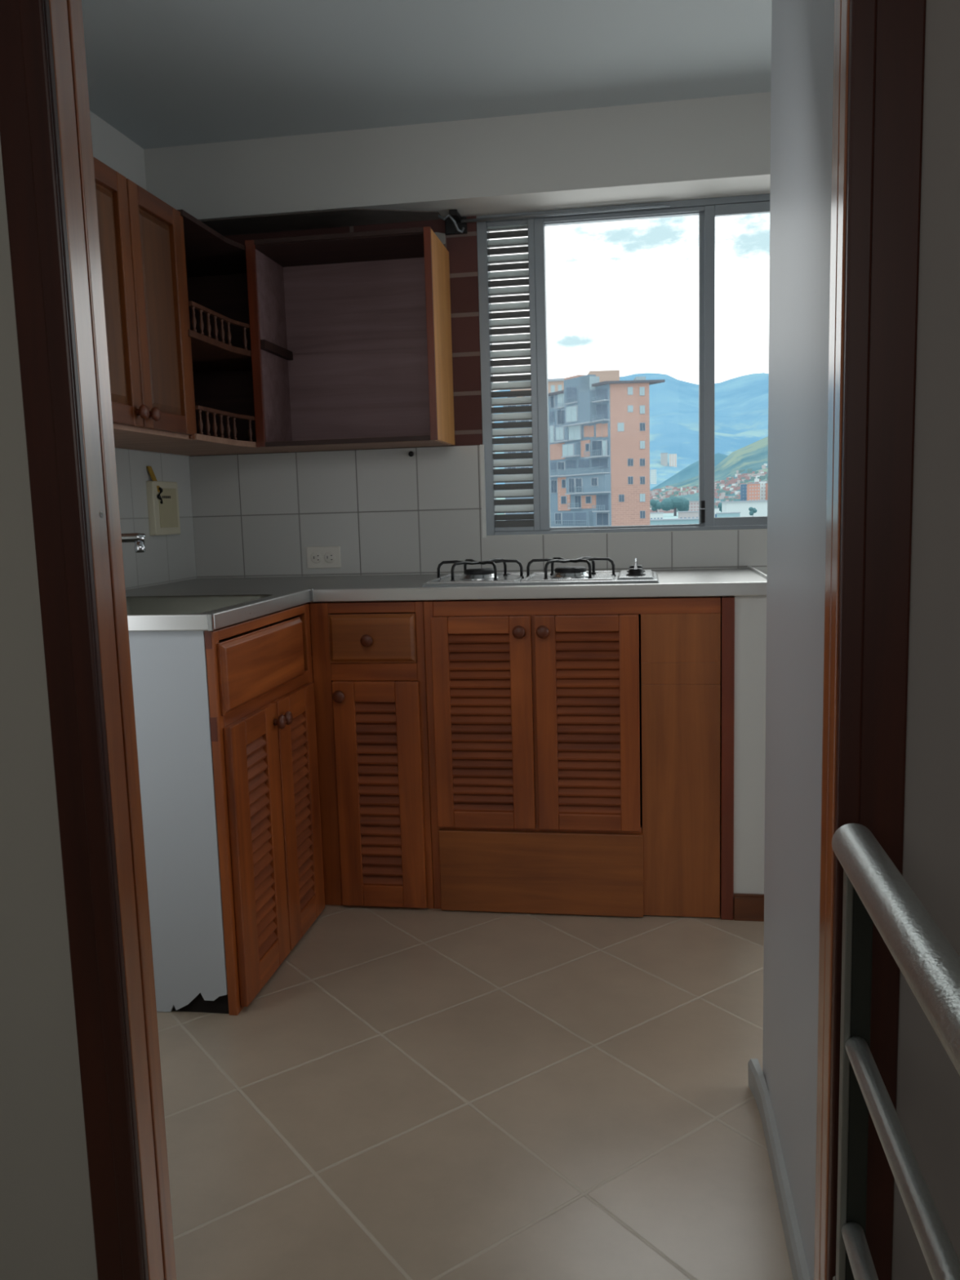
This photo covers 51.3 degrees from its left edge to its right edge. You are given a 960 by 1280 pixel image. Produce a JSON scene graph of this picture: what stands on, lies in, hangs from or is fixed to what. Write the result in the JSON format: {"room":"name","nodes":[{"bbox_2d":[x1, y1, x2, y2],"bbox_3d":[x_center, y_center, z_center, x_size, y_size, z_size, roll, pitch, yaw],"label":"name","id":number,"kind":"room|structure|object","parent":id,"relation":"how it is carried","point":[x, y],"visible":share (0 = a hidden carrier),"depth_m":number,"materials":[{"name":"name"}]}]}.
{"room":"hallway","nodes":[
{"label":"hallway","id":0,"kind":"room"},
{"bbox_2d":[89,111,189,456],"bbox_3d":[-1.203,-0.311,2.506,0.120,2.260,2.233,0,7,9],"label":"wall","id":1,"kind":"structure","parent":0,"point":[111,147],"depth_m":2.97,"materials":[{"name":"white paint"}]},
{"bbox_2d":[121,533,145,552],"bbox_3d":[-0.991,-0.249,2.532,0.286,0.083,0.078,0,7,9],"label":"faucet","id":2,"kind":"object","parent":1,"relation":"attached to","point":[138,538],"visible":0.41,"depth_m":2.52,"materials":[{"name":"silver metal"}]},
{"bbox_2d":[93,156,196,443],"bbox_3d":[-0.973,-0.800,2.425,0.361,0.592,0.614,0,7,9],"label":"upper cabinet","id":3,"kind":"object","parent":1,"relation":"attached to","point":[142,246],"visible":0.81,"depth_m":2.44,"materials":[{"name":"brown wood"}]},
{"bbox_2d":[115,448,196,590],"bbox_3d":[-1.102,-0.311,2.751,0.003,0.450,1.423,0,7,9],"label":"backsplash","id":4,"kind":"structure","parent":1,"relation":"attached to","point":[166,558],"depth_m":3.15,"materials":[{"name":"tile"}]},
{"bbox_2d":[146,480,180,535],"bbox_3d":[-1.015,-0.423,3.212,0.026,0.170,0.173,0,7,9],"label":"wall box","id":5,"kind":"object","parent":1,"relation":"attached to","point":[164,517],"visible":1,"depth_m":3.18,"materials":[{"name":"beige plastic"}]},
{"bbox_2d":[146,466,159,492],"bbox_3d":[-1.025,-0.506,3.143,0.025,0.080,0.042,0,7,9],"label":"wooden stick","id":6,"kind":"object","parent":5,"relation":"on","point":[149,468],"visible":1,"depth_m":3.13,"materials":[{"name":"yellow wood"}]},
{"bbox_2d":[157,487,163,503],"bbox_3d":[-1.009,-0.456,3.152,0.012,0.052,0.028,0,7,9],"label":"scrap","id":7,"kind":"object","parent":5,"relation":"hanging from","point":[159,496],"visible":1,"depth_m":3.15,"materials":[{"name":"black plastic"}]},
{"bbox_2d":[162,495,170,498],"bbox_3d":[-1.004,-0.458,3.200,0.001,0.008,0.057,0,7,9],"label":"print","id":8,"kind":"object","parent":5,"relation":"attached to","point":[163,496],"depth_m":3.20},
{"bbox_2d":[114,209,286,455],"bbox_3d":[-0.881,-0.886,3.035,0.350,0.600,0.666,0,7,9],"label":"corner shelf","id":9,"kind":"object","parent":1,"relation":"attached to","point":[220,334],"visible":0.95,"depth_m":3.23,"materials":[{"name":"brown wood"}]},
{"bbox_2d":[189,215,482,680],"bbox_3d":[0.811,-0.354,3.249,3.623,2.038,0.138,0,7,9],"label":"wall","id":10,"kind":"structure","parent":0,"point":[462,249],"depth_m":3.23,"materials":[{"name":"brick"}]},
{"bbox_2d":[200,208,441,235],"bbox_3d":[-0.577,-1.331,3.178,0.900,0.003,0.173,0,7,9],"label":"trim","id":11,"kind":"structure","parent":10,"relation":"attached to","point":[353,216],"depth_m":3.17,"materials":[{"name":"dark wood"}]},
{"bbox_2d":[306,546,341,568],"bbox_3d":[-0.530,-0.280,3.386,0.118,0.073,0.010,0,7,9],"label":"electrical outlet","id":12,"kind":"object","parent":10,"relation":"attached to","point":[325,557],"visible":1,"depth_m":3.38,"materials":[{"name":"plastic"}]},
{"bbox_2d":[311,551,321,563],"bbox_3d":[-0.555,-0.279,3.388,0.037,0.037,0.003,0,7,9],"label":"socket","id":13,"kind":"object","parent":12,"relation":"attached to","point":[316,557],"depth_m":3.39,"materials":[{"name":"white plastic"}]},
{"bbox_2d":[324,551,334,563],"bbox_3d":[-0.509,-0.279,3.380,0.037,0.037,0.003,0,7,9],"label":"socket","id":14,"kind":"object","parent":12,"relation":"attached to","point":[329,557],"depth_m":3.38,"materials":[{"name":"white plastic"}]},
{"bbox_2d":[244,226,454,452],"bbox_3d":[-0.395,-0.921,3.145,0.571,0.614,0.288,0,7,9],"label":"upper cabinet","id":15,"kind":"object","parent":10,"relation":"attached to","point":[351,345],"visible":1,"depth_m":3.25,"materials":[{"name":"brown wood"}]},
{"bbox_2d":[408,451,413,456],"bbox_3d":[-0.227,-0.613,3.293,0.017,0.017,0.012,0,7,9],"label":"wall hook","id":16,"kind":"object","parent":10,"relation":"attached to","point":[411,453],"visible":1,"depth_m":3.29,"materials":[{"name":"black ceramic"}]},
{"bbox_2d":[434,231,445,244],"bbox_3d":[-0.554,-1.279,3.269,0.896,0.049,0.004,0,7,9],"label":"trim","id":17,"kind":"structure","parent":10,"relation":"attached to","point":[441,236],"depth_m":3.20,"materials":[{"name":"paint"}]},
{"bbox_2d":[143,91,770,220],"bbox_3d":[0.764,-1.462,3.013,3.623,0.222,0.323,0,7,9],"label":"soffit","id":18,"kind":"object","parent":10,"relation":"attached to","point":[718,146],"depth_m":2.99,"materials":[{"name":"white paint"}]},
{"bbox_2d":[188,444,767,578],"bbox_3d":[0.797,-0.419,3.166,3.623,0.450,0.012,0,7,9],"label":"backsplash","id":19,"kind":"structure","parent":10,"relation":"attached to","point":[391,511],"depth_m":3.34,"materials":[{"name":"tile"}]},
{"bbox_2d":[480,444,486,537],"bbox_3d":[0.012,-0.489,3.290,0.012,0.302,0.032,0,7,9],"label":"trim","id":20,"kind":"structure","parent":10,"relation":"attached to","point":[482,446],"depth_m":3.28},
{"bbox_2d":[437,203,670,235],"bbox_3d":[0.227,-1.308,3.092,0.713,0.066,0.101,0,7,9],"label":"curtain rod","id":21,"kind":"object","parent":10,"relation":"attached to","point":[455,224],"visible":1,"depth_m":3.12,"materials":[{"name":"black metal"}]},
{"bbox_2d":[475,193,769,536],"bbox_3d":[1.090,-0.856,3.092,2.195,1.018,0.070,0,7,9],"label":"window","id":22,"kind":"structure","parent":10,"relation":"in","point":[707,209],"depth_m":3.21,"materials":[{"name":"metal"}]},
{"bbox_2d":[487,217,540,531],"bbox_3d":[0.113,-0.847,3.250,0.151,0.980,0.048,0,7,9],"label":"vent","id":23,"kind":"object","parent":22,"relation":"attached to","point":[513,522],"depth_m":3.23,"materials":[{"name":"white metal"}]},
{"bbox_2d":[81,0,771,149],"bbox_3d":[-0.017,-1.245,0.269,4.700,0.100,6.050,0,7,9],"label":"ceiling","id":24,"kind":"structure","parent":0,"point":[162,73],"depth_m":2.56,"materials":[{"name":"paint"}]},
{"bbox_2d":[156,904,793,1279],"bbox_3d":[0.050,1.094,0.573,4.700,0.100,6.050,0,7,9],"label":"floor","id":25,"kind":"structure","parent":0,"point":[411,1093],"depth_m":1.87,"materials":[{"name":"tile"}]},
{"bbox_2d":[128,603,324,1015],"bbox_3d":[-0.792,0.372,2.543,0.667,0.873,0.638,0,7,9],"label":"base cabinet","id":26,"kind":"object","parent":25,"relation":"on","point":[226,735],"visible":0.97,"depth_m":2.24,"materials":[{"name":"brown wood"}]},
{"bbox_2d":[309,600,445,908],"bbox_3d":[-0.257,0.292,3.056,0.320,0.869,0.645,0,7,9],"label":"base cabinet","id":27,"kind":"object","parent":25,"relation":"on","point":[369,669],"visible":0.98,"depth_m":2.77,"materials":[{"name":"brown wood"}]},
{"bbox_2d":[423,595,734,919],"bbox_3d":[0.307,0.287,2.966,0.820,0.869,0.645,0,7,9],"label":"base cabinet","id":28,"kind":"object","parent":25,"relation":"on","point":[581,750],"visible":1,"depth_m":2.68,"materials":[{"name":"brown wood"}]},
{"bbox_2d":[125,565,766,643],"bbox_3d":[-0.161,-0.064,2.701,1.864,0.164,1.290,0,7,9],"label":"countertop","id":29,"kind":"structure","parent":28,"relation":"on","point":[200,604],"depth_m":2.69,"materials":[{"name":"silver metal"}]},
{"bbox_2d":[125,594,271,643],"bbox_3d":[-0.812,-0.010,2.467,0.475,0.156,0.510,0,7,9],"label":"sink basin","id":30,"kind":"object","parent":29,"relation":"in","point":[159,604],"depth_m":2.71,"materials":[{"name":"silver metal"}]},
{"bbox_2d":[421,556,659,587],"bbox_3d":[0.181,-0.198,2.826,0.638,0.066,0.356,0,7,9],"label":"gas hob","id":31,"kind":"object","parent":29,"relation":"in","point":[563,575],"visible":1,"depth_m":2.77,"materials":[{"name":"silver metal"}]},
{"bbox_2d":[831,822,959,1279],"bbox_3d":[0.246,0.703,0.133,0.043,0.778,1.952,0,7,9],"label":"handrail","id":32,"kind":"object","parent":25,"relation":"on","point":[875,891],"visible":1,"depth_m":0.92,"materials":[{"name":"silver metal"}]},
{"bbox_2d":[0,0,959,1279],"bbox_3d":[0.132,-0.172,1.143,4.500,2.260,0.055,0,7,9],"label":"wall","id":33,"kind":"structure","parent":0,"point":[46,1229],"depth_m":1.19,"materials":[{"name":"paint"}]},
{"bbox_2d":[0,0,926,1279],"bbox_3d":[-0.033,-0.126,1.173,1.008,2.170,0.108,0,7,9],"label":"door frame","id":34,"kind":"structure","parent":33,"relation":"in","point":[46,138],"depth_m":1.16,"materials":[{"name":"brown wood"}]},
{"bbox_2d":[722,0,834,1279],"bbox_3d":[0.657,-0.318,2.143,0.177,2.260,2.061,0,7,9],"label":"wall","id":35,"kind":"structure","parent":0,"point":[802,31],"depth_m":1.47,"materials":[{"name":"white paint"}]},
{"bbox_2d":[733,893,764,921],"bbox_3d":[0.760,0.714,2.675,0.158,0.072,0.026,0,7,9],"label":"baseboard","id":36,"kind":"structure","parent":35,"relation":"attached to","point":[746,907],"depth_m":2.67,"materials":[{"name":"brown wood"}]},
{"bbox_2d":[747,1058,810,1279],"bbox_3d":[0.477,0.869,1.604,0.026,0.057,0.630,0,7,9],"label":"baseboard","id":37,"kind":"structure","parent":35,"relation":"attached to","point":[757,1086],"depth_m":1.60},
{"label":"outside","id":38,"kind":"structure","parent":0,"visible":0},
{"bbox_2d":[501,511,721,520],"bbox_3d":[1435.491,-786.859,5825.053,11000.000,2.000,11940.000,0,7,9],"label":"ground","id":39,"kind":"structure","parent":38,"point":[670,515],"depth_m":927.49,"materials":[{"name":"grey concrete"}]},
{"bbox_2d":[507,377,564,397],"bbox_3d":[13.695,-37.318,219.066,12.493,36.994,13.800,0,7,9],"label":"apartment tower","id":40,"kind":"structure","parent":39,"relation":"on","point":[553,384],"depth_m":209.90,"materials":[{"name":"white concrete"}]},
{"bbox_2d":[502,369,665,527],"bbox_3d":[15.254,-25.725,157.374,26.865,29.812,25.614,0,7,9],"label":"apartment tower","id":41,"kind":"structure","parent":39,"relation":"on","point":[599,424],"depth_m":146.00,"materials":[{"name":"brick"}]},
{"bbox_2d":[649,498,661,512],"bbox_3d":[164.379,-123.708,932.918,12.162,15.804,13.468,0,7,9],"label":"tree","id":42,"kind":"object","parent":39,"relation":"on","point":[655,504],"visible":0.92,"depth_m":928.39,"materials":[{"name":"green plant"}]},
{"bbox_2d":[649,511,663,519],"bbox_3d":[86.366,-59.766,494.061,8.581,6.525,10.486,0,7,9],"label":"depot","id":43,"kind":"structure","parent":39,"relation":"on","point":[652,515],"depth_m":488.75,"materials":[{"name":"white concrete"}]},
{"bbox_2d":[658,498,673,513],"bbox_3d":[228.536,-164.514,1226.000,18.289,17.555,16.035,0,7,9],"label":"building","id":44,"kind":"structure","parent":39,"relation":"on","point":[660,500],"depth_m":1219.31,"materials":[{"name":"beige concrete"}]},
{"bbox_2d":[649,517,698,524],"bbox_3d":[75.681,-44.436,385.458,25.352,4.716,11.435,0,7,9],"label":"canopy hall","id":45,"kind":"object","parent":39,"relation":"on","point":[666,521],"visible":0.2,"depth_m":380.55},
{"bbox_2d":[660,496,689,515],"bbox_3d":[173.649,-119.076,890.265,25.593,17.080,25.100,0,7,9],"label":"tree","id":46,"kind":"object","parent":39,"relation":"on","point":[682,504],"visible":0.97,"depth_m":882.86,"materials":[{"name":"green plant"}]},
{"bbox_2d":[677,511,698,518],"bbox_3d":[98.458,-56.264,462.978,13.285,6.901,12.752,0,7,9],"label":"depot","id":47,"kind":"structure","parent":39,"relation":"on","point":[682,514],"depth_m":457.13,"materials":[{"name":"white concrete"}]},
{"bbox_2d":[688,500,698,511],"bbox_3d":[251.582,-156.376,1172.342,33.857,13.933,16.917,0,7,9],"label":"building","id":48,"kind":"structure","parent":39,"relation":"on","point":[694,504],"depth_m":1165.04,"materials":[{"name":"white concrete"}]},
{"bbox_2d":[714,507,719,517],"bbox_3d":[124.224,-65.623,526.053,3.030,7.743,6.172,0,7,9],"label":"shed","id":49,"kind":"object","parent":39,"relation":"on","point":[716,509],"visible":0.48,"depth_m":522.82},
{"bbox_2d":[717,502,721,511],"bbox_3d":[220.745,-119.957,909.925,9.056,11.084,11.954,0,7,9],"label":"tree","id":50,"kind":"object","parent":39,"relation":"on","point":[719,505],"visible":0.32,"depth_m":906.00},
{"bbox_2d":[715,511,740,517],"bbox_3d":[118.966,-58.296,478.843,10.571,5.675,10.598,0,7,9],"label":"shed","id":51,"kind":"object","parent":39,"relation":"on","point":[731,514],"visible":0.28,"depth_m":473.83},
{"bbox_2d":[720,500,767,516],"bbox_3d":[152.744,-71.686,553.377,36.309,11.101,32.055,0,7,9],"label":"factory hall","id":52,"kind":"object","parent":39,"relation":"on","point":[742,506],"visible":0.5,"depth_m":539.55,"materials":[{"name":"white concrete"}]},
{"bbox_2d":[740,484,746,501],"bbox_3d":[212.766,-113.072,804.857,4.932,24.954,12.279,0,7,9],"label":"glass block","id":53,"kind":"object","parent":39,"relation":"on","point":[743,486],"visible":0.45,"depth_m":798.57,"materials":[{"name":"blue glass"}]},
{"bbox_2d":[748,506,756,516],"bbox_3d":[144.207,-66.499,528.409,4.325,7.734,3.721,0,7,9],"label":"tree","id":54,"kind":"object","parent":39,"relation":"on","point":[751,509],"visible":0.99,"depth_m":527.18,"materials":[{"name":"green plant"}]},
{"bbox_2d":[746,483,759,500],"bbox_3d":[212.191,-109.096,775.860,8.848,24.574,14.501,0,7,9],"label":"brick block","id":55,"kind":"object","parent":39,"relation":"on","point":[753,489],"visible":0.54,"depth_m":768.35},
{"bbox_2d":[759,480,766,500],"bbox_3d":[222.116,-111.486,785.192,4.796,26.343,12.271,0,7,9],"label":"block","id":56,"kind":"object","parent":39,"relation":"on","point":[762,483],"visible":0.56,"depth_m":778.74,"materials":[{"name":"white concrete"}]},
{"bbox_2d":[765,482,767,500],"bbox_3d":[228.607,-108.893,770.204,15.962,24.695,12.903,0,7,9],"label":"block","id":57,"kind":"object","parent":39,"relation":"on","point":[766,482],"visible":0.02,"depth_m":769.01,"materials":[{"name":"white concrete"}]},
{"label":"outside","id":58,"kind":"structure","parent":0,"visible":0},
{"bbox_2d":[496,436,768,515],"bbox_3d":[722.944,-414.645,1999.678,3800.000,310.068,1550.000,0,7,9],"label":"hill","id":59,"kind":"structure","parent":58,"point":[753,455],"depth_m":2268.81,"materials":[{"name":"green plant"}]},
{"bbox_2d":[504,463,767,514],"bbox_3d":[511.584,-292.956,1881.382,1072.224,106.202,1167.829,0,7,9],"label":"hillside houses","id":60,"kind":"structure","parent":59,"relation":"on","point":[654,494],"depth_m":1911.93},
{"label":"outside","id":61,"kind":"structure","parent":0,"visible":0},
{"bbox_2d":[493,373,768,499],"bbox_3d":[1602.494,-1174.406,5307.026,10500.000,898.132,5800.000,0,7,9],"label":"mountain","id":62,"kind":"structure","parent":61,"point":[740,402],"depth_m":5078.01},
{"bbox_2d":[649,469,656,484],"bbox_3d":[602.241,-559.312,3470.481,21.645,64.663,31.225,0,7,9],"label":"tower block","id":63,"kind":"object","parent":62,"relation":"on","point":[653,472],"visible":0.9,"depth_m":3454.46,"materials":[{"name":"white concrete"}]},
{"bbox_2d":[660,453,667,466],"bbox_3d":[681.637,-665.190,3698.959,26.117,52.130,31.479,0,7,9],"label":"tower block","id":64,"kind":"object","parent":62,"relation":"on","point":[664,456],"visible":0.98,"depth_m":3683.54,"materials":[{"name":"white concrete"}]},
{"bbox_2d":[668,453,676,466],"bbox_3d":[713.220,-660.032,3694.615,29.115,55.096,31.648,0,7,9],"label":"tower block","id":65,"kind":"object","parent":62,"relation":"on","point":[673,457],"visible":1,"depth_m":3679.94,"materials":[{"name":"white concrete"}]},
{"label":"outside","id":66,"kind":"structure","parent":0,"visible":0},
{"bbox_2d":[649,453,728,490],"bbox_3d":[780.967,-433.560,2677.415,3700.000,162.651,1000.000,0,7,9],"label":"spur","id":67,"kind":"structure","parent":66,"point":[691,471],"depth_m":2831.17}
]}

